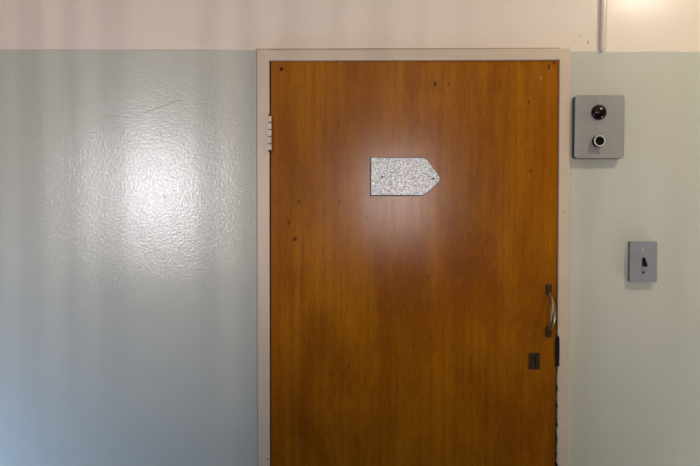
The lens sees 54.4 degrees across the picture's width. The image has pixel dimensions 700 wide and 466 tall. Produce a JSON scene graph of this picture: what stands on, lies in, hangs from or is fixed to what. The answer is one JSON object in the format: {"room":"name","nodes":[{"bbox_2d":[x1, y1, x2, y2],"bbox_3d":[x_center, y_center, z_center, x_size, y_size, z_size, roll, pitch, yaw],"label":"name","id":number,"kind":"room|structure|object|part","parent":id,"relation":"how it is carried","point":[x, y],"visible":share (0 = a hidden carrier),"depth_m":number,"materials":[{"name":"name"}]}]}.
{"room":"institutional corridor","nodes":[
{"label":"institutional corridor","id":0,"kind":"room"},
{"bbox_2d":[0,0,699,465],"bbox_3d":[0.149,0.254,1.979,4.400,2.590,0.200,0,2,0],"label":"wall","id":1,"kind":"structure","parent":0,"point":[128,305],"depth_m":1.87,"materials":[{"name":"paint"}]},
{"bbox_2d":[264,60,558,465],"bbox_3d":[0.171,0.533,1.879,0.811,2.012,0.096,0,2,0],"label":"door","id":2,"kind":"structure","parent":1,"relation":"in","point":[406,330],"depth_m":1.87,"materials":[{"name":"brown wood"}]},
{"bbox_2d":[370,157,439,195],"bbox_3d":[0.151,-0.154,1.862,0.191,0.107,0.005,0,2,0],"label":"arrow sign","id":3,"kind":"object","parent":2,"relation":"attached to","point":[389,176],"visible":1,"depth_m":1.86,"materials":[{"name":"metal"}]},
{"bbox_3d":[0.508,0.353,1.877,0.031,0.046,0.002,0,2,0],"label":"keyhole plate","id":4,"kind":"part","parent":2,"relation":"part of","materials":[{"name":"brown metal"}]},
{"bbox_3d":[0.547,0.273,1.873,0.016,0.028,0.004,0,2,0],"label":"plate","id":5,"kind":"part","parent":2,"relation":"part of","materials":[{"name":"brown metal"}]},
{"bbox_3d":[0.546,0.156,1.870,0.016,0.029,0.004,0,2,0],"label":"plate","id":6,"kind":"part","parent":2,"relation":"part of","materials":[{"name":"brown metal"}]},
{"bbox_3d":[0.545,0.216,1.847,0.015,0.112,0.049,0,2,0],"label":"handle","id":7,"kind":"part","parent":2,"relation":"part of","materials":[{"name":"silver metal"}]},
{"bbox_3d":[0.571,0.327,1.875,0.013,0.080,0.004,0,2,0],"label":"latch plate","id":8,"kind":"part","parent":2,"relation":"part of","materials":[{"name":"black metal"}]},
{"bbox_2d":[256,48,569,465],"bbox_3d":[0.174,0.521,1.925,0.868,2.058,0.102,0,2,0],"label":"door frame","id":9,"kind":"structure","parent":1,"relation":"attached to","point":[264,57],"depth_m":1.86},
{"bbox_2d":[572,95,624,158],"bbox_3d":[0.675,-0.288,1.843,0.134,0.171,0.043,0,2,0],"label":"box","id":10,"kind":"object","parent":1,"relation":"attached to","point":[597,120],"visible":1,"depth_m":1.84,"materials":[{"name":"metal"}]},
{"bbox_2d":[600,0,606,51],"bbox_3d":[0.690,-0.764,1.844,0.016,0.544,0.016,0,2,0],"label":"conduit","id":11,"kind":"object","parent":1,"relation":"attached to","point":[603,34],"visible":1,"depth_m":1.84,"materials":[{"name":"white plastic"}]},
{"bbox_2d":[628,241,656,281],"bbox_3d":[0.802,0.079,1.860,0.074,0.111,0.029,0,2,0],"label":"light switch","id":12,"kind":"object","parent":1,"relation":"attached to","point":[642,255],"visible":1,"depth_m":1.86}
]}

